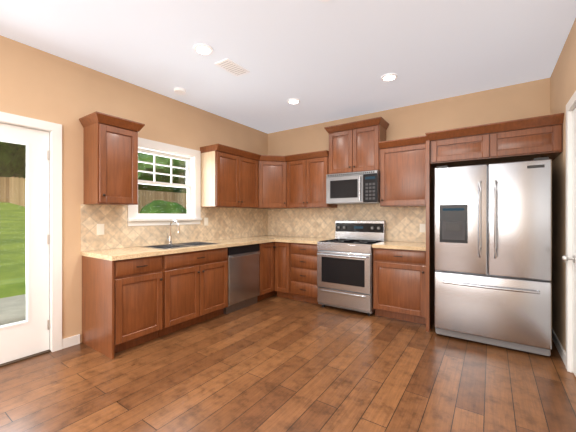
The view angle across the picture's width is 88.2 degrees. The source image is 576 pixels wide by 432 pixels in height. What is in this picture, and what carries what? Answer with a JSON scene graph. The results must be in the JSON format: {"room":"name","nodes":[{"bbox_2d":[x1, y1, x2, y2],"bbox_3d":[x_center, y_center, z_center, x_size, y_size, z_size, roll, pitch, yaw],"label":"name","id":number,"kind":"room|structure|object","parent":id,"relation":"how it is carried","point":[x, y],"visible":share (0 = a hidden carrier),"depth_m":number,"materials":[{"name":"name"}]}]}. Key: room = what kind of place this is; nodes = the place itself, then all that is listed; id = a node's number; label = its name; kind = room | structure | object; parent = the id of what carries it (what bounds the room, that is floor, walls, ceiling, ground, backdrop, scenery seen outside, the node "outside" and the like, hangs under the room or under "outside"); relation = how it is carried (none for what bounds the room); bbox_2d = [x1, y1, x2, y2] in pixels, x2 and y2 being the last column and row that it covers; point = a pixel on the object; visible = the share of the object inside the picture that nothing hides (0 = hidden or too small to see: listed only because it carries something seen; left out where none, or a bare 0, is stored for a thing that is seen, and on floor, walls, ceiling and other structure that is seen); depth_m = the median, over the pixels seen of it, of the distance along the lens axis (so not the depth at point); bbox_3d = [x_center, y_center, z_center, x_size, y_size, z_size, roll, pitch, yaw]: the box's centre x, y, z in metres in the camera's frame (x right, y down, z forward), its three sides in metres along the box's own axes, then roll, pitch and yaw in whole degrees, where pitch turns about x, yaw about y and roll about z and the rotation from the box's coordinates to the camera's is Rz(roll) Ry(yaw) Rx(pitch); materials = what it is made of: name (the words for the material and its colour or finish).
{"room":"kitchen","nodes":[
{"label":"kitchen","id":0,"kind":"room"},
{"bbox_2d":[0,35,267,342],"bbox_3d":[-2.412,-0.122,2.623,0.150,2.787,7.300,0,0,34],"label":"wall","id":1,"kind":"structure","parent":0,"point":[35,83],"depth_m":2.95,"materials":[{"name":"paint"}]},
{"bbox_2d":[0,123,49,363],"bbox_3d":[-2.494,0.234,2.427,0.102,2.043,0.892,0,0,34],"label":"door","id":2,"kind":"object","parent":1,"relation":"attached to","point":[29,335],"visible":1,"depth_m":2.70,"materials":[{"name":"white wood"}]},
{"bbox_2d":[0,111,61,367],"bbox_3d":[-2.532,0.200,2.450,0.188,2.143,1.056,0,0,34],"label":"door frame","id":3,"kind":"structure","parent":1,"relation":"attached to","point":[54,130],"depth_m":2.79,"materials":[{"name":"white wood"}]},
{"bbox_2d":[62,334,79,348],"bbox_3d":[-3.200,1.226,1.327,0.014,0.090,3.970,0,0,34],"label":"baseboard","id":4,"kind":"structure","parent":1,"relation":"attached to","point":[71,341],"depth_m":2.90,"materials":[{"name":"white wood"}]},
{"bbox_2d":[79,111,144,204],"bbox_3d":[-1.799,-0.545,3.052,0.373,0.852,0.470,0,0,34],"label":"upper cabinet","id":5,"kind":"object","parent":1,"relation":"attached to","point":[110,159],"visible":1,"depth_m":2.93,"materials":[{"name":"brown wood"}]},
{"bbox_2d":[127,137,201,225],"bbox_3d":[-1.573,-0.399,3.806,0.190,1.030,1.020,0,0,34],"label":"kitchen window","id":6,"kind":"structure","parent":1,"relation":"in","point":[191,158],"depth_m":3.87,"materials":[{"name":"white wood"}]},
{"bbox_2d":[81,204,268,250],"bbox_3d":[-1.222,0.112,4.219,0.008,0.482,3.018,0,0,34],"label":"tile backsplash","id":7,"kind":"structure","parent":1,"relation":"attached to","point":[223,223],"depth_m":3.69,"materials":[{"name":"beige tile"}]},
{"bbox_2d":[97,224,103,234],"bbox_3d":[-1.966,0.141,3.117,0.008,0.116,0.072,0,0,34],"label":"electrical outlet","id":8,"kind":"object","parent":7,"relation":"attached to","point":[100,229],"visible":1,"depth_m":3.11,"materials":[{"name":"white plastic"}]},
{"bbox_2d":[204,218,207,225],"bbox_3d":[-1.175,0.081,4.273,0.008,0.116,0.072,0,0,34],"label":"electrical outlet","id":9,"kind":"object","parent":7,"relation":"attached to","point":[205,221],"visible":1,"depth_m":4.26,"materials":[{"name":"white plastic"}]},
{"bbox_2d":[200,144,259,207],"bbox_3d":[-0.821,-0.544,4.485,0.370,0.830,0.944,0,0,34],"label":"upper cabinet","id":10,"kind":"object","parent":1,"relation":"attached to","point":[231,177],"depth_m":4.22,"materials":[{"name":"brown wood"}]},
{"bbox_2d":[260,155,287,207],"bbox_3d":[-0.281,-0.544,4.974,0.708,0.830,0.708,0,0,34],"label":"upper cabinet","id":11,"kind":"object","parent":1,"relation":"attached to","point":[273,169],"depth_m":4.80,"materials":[{"name":"brown wood"}]},
{"bbox_2d":[0,294,575,431],"bbox_3d":[-0.729,1.321,1.471,4.230,0.100,7.300,0,0,34],"label":"floor","id":12,"kind":"structure","parent":0,"point":[275,363],"depth_m":2.27,"materials":[{"name":"brown wood"}]},
{"bbox_2d":[82,254,173,358],"bbox_3d":[-1.652,0.834,3.048,0.620,0.876,0.580,0,0,34],"label":"base cabinet","id":13,"kind":"object","parent":12,"relation":"on","point":[129,303],"depth_m":2.84,"materials":[{"name":"brown wood"}]},
{"bbox_2d":[81,235,293,260],"bbox_3d":[-0.960,0.375,4.040,0.643,0.040,3.018,0,0,34],"label":"countertop","id":14,"kind":"structure","parent":13,"relation":"on","point":[115,254],"depth_m":3.32,"materials":[{"name":"stone"}]},
{"bbox_2d":[166,220,179,243],"bbox_3d":[-1.430,0.202,3.691,0.212,0.306,0.084,0,0,34],"label":"faucet","id":15,"kind":"object","parent":14,"relation":"on","point":[170,236],"visible":0.98,"depth_m":3.73,"materials":[{"name":"silver metal"}]},
{"bbox_2d":[142,242,220,249],"bbox_3d":[-1.276,0.453,3.603,0.452,0.205,0.812,0,0,34],"label":"sink basin","id":16,"kind":"object","parent":14,"relation":"in","point":[177,245],"visible":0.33,"depth_m":3.66,"materials":[{"name":"silver metal"}]},
{"bbox_2d":[223,244,260,313],"bbox_3d":[-0.817,0.835,4.228,0.650,0.872,0.620,0,0,34],"label":"dishwasher","id":17,"kind":"object","parent":12,"relation":"on","point":[243,276],"visible":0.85,"depth_m":4.04,"materials":[{"name":"silver metal"}]},
{"bbox_2d":[257,242,273,300],"bbox_3d":[-0.532,0.834,4.633,0.680,0.876,0.360,0,0,34],"label":"base cabinet","id":18,"kind":"object","parent":12,"relation":"on","point":[266,258],"depth_m":4.46,"materials":[{"name":"brown wood"}]},
{"bbox_2d":[274,242,289,298],"bbox_3d":[0.056,0.834,4.761,0.309,0.876,0.680,0,0,34],"label":"base cabinet","id":19,"kind":"object","parent":12,"relation":"on","point":[281,250],"depth_m":4.53,"materials":[{"name":"brown wood"}]},
{"bbox_2d":[290,243,321,304],"bbox_3d":[0.373,0.834,4.582,0.561,0.876,0.618,0,0,34],"label":"base cabinet","id":20,"kind":"object","parent":12,"relation":"on","point":[303,257],"depth_m":4.32,"materials":[{"name":"brown wood"}]},
{"bbox_2d":[275,237,334,243],"bbox_3d":[0.292,0.375,4.619,0.736,0.040,0.648,0,0,34],"label":"countertop","id":21,"kind":"structure","parent":20,"relation":"on","point":[307,240],"depth_m":4.49,"materials":[{"name":"stone"}]},
{"bbox_2d":[317,220,385,315],"bbox_3d":[0.875,0.668,4.141,0.758,1.205,0.712,0,0,34],"label":"range","id":22,"kind":"object","parent":12,"relation":"on","point":[345,268],"visible":0.98,"depth_m":3.94,"materials":[{"name":"silver metal"}]},
{"bbox_2d":[373,248,425,324],"bbox_3d":[1.488,0.834,3.797,0.633,0.875,0.654,0,0,34],"label":"base cabinet","id":23,"kind":"object","parent":12,"relation":"on","point":[399,284],"visible":0.85,"depth_m":3.56,"materials":[{"name":"brown wood"}]},
{"bbox_2d":[372,241,425,250],"bbox_3d":[1.491,0.375,3.801,0.635,0.040,0.643,0,0,34],"label":"countertop","id":24,"kind":"structure","parent":23,"relation":"on","point":[420,246],"depth_m":3.64,"materials":[{"name":"stone"}]},
{"bbox_2d":[426,140,435,331],"bbox_3d":[1.744,0.221,3.571,0.036,2.100,0.738,0,0,34],"label":"surround panel","id":25,"kind":"object","parent":12,"relation":"on","point":[430,269],"visible":0.5,"depth_m":3.27,"materials":[{"name":"brown wood"}]},
{"bbox_2d":[434,157,551,355],"bbox_3d":[2.130,0.376,3.161,0.930,1.790,0.924,0,0,34],"label":"fridge","id":26,"kind":"object","parent":12,"relation":"on","point":[492,253],"visible":1,"depth_m":2.81,"materials":[{"name":"silver metal"}]},
{"bbox_2d":[0,0,575,133],"bbox_3d":[-0.729,-1.576,1.471,4.230,0.120,7.300,0,0,34],"label":"ceiling","id":27,"kind":"structure","parent":0,"point":[326,61],"depth_m":2.66,"materials":[{"name":"white paint"}]},
{"bbox_2d":[174,87,185,94],"bbox_3d":[-1.298,-1.501,3.570,0.140,0.030,0.140,0,0,34],"label":"smoke detector","id":28,"kind":"object","parent":27,"relation":"attached to","point":[179,90],"visible":1,"depth_m":3.54,"materials":[{"name":"white plastic"}]},
{"bbox_2d":[194,44,212,54],"bbox_3d":[-0.768,-1.509,2.698,0.170,0.014,0.170,0,0,34],"label":"recessed light","id":29,"kind":"object","parent":27,"relation":"in","point":[202,49],"visible":1,"depth_m":2.68,"materials":[{"name":"white"}]},
{"bbox_2d":[215,58,249,76],"bbox_3d":[-0.564,-1.510,3.031,0.180,0.011,0.320,0,0,34],"label":"ceiling vent","id":30,"kind":"object","parent":27,"relation":"in","point":[232,67],"visible":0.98,"depth_m":3.01,"materials":[{"name":"white metal"}]},
{"bbox_2d":[287,98,299,103],"bbox_3d":[0.076,-1.509,3.914,0.170,0.014,0.170,0,0,34],"label":"recessed light","id":31,"kind":"object","parent":27,"relation":"in","point":[293,101],"visible":1,"depth_m":3.90,"materials":[{"name":"white"}]},
{"bbox_2d":[381,73,397,80],"bbox_3d":[1.103,-1.509,3.236,0.170,0.014,0.170,0,0,34],"label":"recessed light","id":32,"kind":"object","parent":27,"relation":"in","point":[390,77],"visible":0.94,"depth_m":3.22,"materials":[{"name":"white"}]},
{"bbox_2d":[268,78,549,242],"bbox_3d":[1.352,-0.122,4.380,4.080,2.787,0.150,0,0,34],"label":"wall","id":33,"kind":"structure","parent":0,"point":[530,99],"depth_m":3.85,"materials":[{"name":"paint"}]},
{"bbox_2d":[288,150,336,207],"bbox_3d":[0.341,-0.544,4.754,0.803,0.830,0.369,0,0,34],"label":"upper cabinet","id":34,"kind":"object","parent":33,"relation":"attached to","point":[307,172],"depth_m":4.60,"materials":[{"name":"brown wood"}]},
{"bbox_2d":[269,204,425,242],"bbox_3d":[0.791,0.088,4.665,2.768,0.531,0.008,0,0,34],"label":"tile backsplash","id":35,"kind":"structure","parent":33,"relation":"attached to","point":[403,224],"depth_m":4.60,"materials":[{"name":"beige tile"}]},
{"bbox_2d":[420,224,424,231],"bbox_3d":[1.797,0.161,3.967,0.072,0.116,0.008,0,0,34],"label":"electrical outlet","id":36,"kind":"object","parent":35,"relation":"attached to","point":[422,227],"visible":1,"depth_m":3.96,"materials":[{"name":"white plastic"}]},
{"bbox_2d":[324,117,388,173],"bbox_3d":[0.989,-0.961,4.309,0.840,0.701,0.373,0,0,34],"label":"upper cabinet","id":37,"kind":"object","parent":33,"relation":"attached to","point":[353,146],"visible":1,"depth_m":4.16,"materials":[{"name":"brown wood"}]},
{"bbox_2d":[326,170,379,204],"bbox_3d":[0.967,-0.394,4.275,0.758,0.429,0.433,0,0,34],"label":"microwave","id":38,"kind":"object","parent":37,"relation":"attached to","point":[362,187],"visible":1,"depth_m":4.10,"materials":[{"name":"silver metal"}]},
{"bbox_2d":[379,135,428,206],"bbox_3d":[1.567,-0.555,3.913,0.634,0.852,0.373,0,0,34],"label":"upper cabinet","id":39,"kind":"object","parent":33,"relation":"attached to","point":[403,172],"visible":0.94,"depth_m":3.81,"materials":[{"name":"brown wood"}]},
{"bbox_2d":[425,113,563,167],"bbox_3d":[2.186,-0.745,3.253,1.128,0.332,0.763,0,0,34],"label":"upper cabinet","id":40,"kind":"object","parent":33,"relation":"attached to","point":[527,139],"visible":1,"depth_m":2.94,"materials":[{"name":"brown wood"}]},
{"bbox_2d":[550,18,575,351],"bbox_3d":[0.913,-0.122,0.258,0.150,2.787,7.150,0,0,34],"label":"wall","id":41,"kind":"structure","parent":0,"point":[563,83],"depth_m":2.77,"materials":[{"name":"paint"}]},
{"bbox_2d":[552,328,565,365],"bbox_3d":[2.599,1.226,2.868,0.014,0.090,0.933,0,0,34],"label":"baseboard","id":42,"kind":"structure","parent":41,"relation":"attached to","point":[559,347],"depth_m":2.71,"materials":[{"name":"white wood"}]},
{"bbox_2d":[562,108,575,376],"bbox_3d":[2.045,0.205,2.058,0.109,2.107,0.868,0,0,34],"label":"pantry door","id":43,"kind":"structure","parent":41,"relation":"in","point":[565,258],"depth_m":2.35,"materials":[{"name":"white wood"}]},
{"bbox_2d":[566,91,575,372],"bbox_3d":[2.105,0.172,2.017,0.168,2.197,1.024,0,0,34],"label":"door frame","id":44,"kind":"structure","parent":41,"relation":"attached to","point":[570,105],"depth_m":2.42,"materials":[{"name":"white wood"}]},
{"label":"outside","id":45,"kind":"structure","parent":0,"visible":0},
{"bbox_2d":[0,202,25,297],"bbox_3d":[-30.851,-1.571,14.203,59.830,5.964,100.000,0,0,34],"label":"ground","id":46,"kind":"structure","parent":45,"point":[20,251],"depth_m":8.28,"materials":[{"name":"green plant"}]},
{"bbox_2d":[0,294,25,325],"bbox_3d":[-4.110,1.353,2.816,2.830,0.105,3.400,0,0,34],"label":"patio","id":47,"kind":"structure","parent":46,"relation":"on","point":[10,309],"depth_m":4.13,"materials":[{"name":"concrete"}]},
{"bbox_2d":[0,141,25,178],"bbox_3d":[-27.619,-9.669,30.369,15.941,16.187,19.239,0,0,34],"label":"tree","id":48,"kind":"object","parent":46,"relation":"on","point":[8,160],"depth_m":25.89,"materials":[{"name":"green plant"}]},
{"bbox_2d":[0,176,186,212],"bbox_3d":[-23.025,-1.038,3.397,17.050,3.640,61.000,0,0,34],"label":"fence","id":49,"kind":"object","parent":46,"relation":"on","point":[148,196],"depth_m":20.05,"materials":[{"name":"brown wood"}]},
{"bbox_2d":[138,152,186,192],"bbox_3d":[-7.653,-3.570,19.806,7.644,8.222,9.729,0,0,34],"label":"tree","id":50,"kind":"object","parent":46,"relation":"on","point":[149,176],"depth_m":15.38,"materials":[{"name":"green plant"}]},
{"bbox_2d":[141,200,185,213],"bbox_3d":[-5.347,0.106,12.709,1.583,1.558,2.092,0,0,34],"label":"bush","id":51,"kind":"object","parent":46,"relation":"on","point":[160,208],"depth_m":12.30,"materials":[{"name":"green plant"}]}
]}

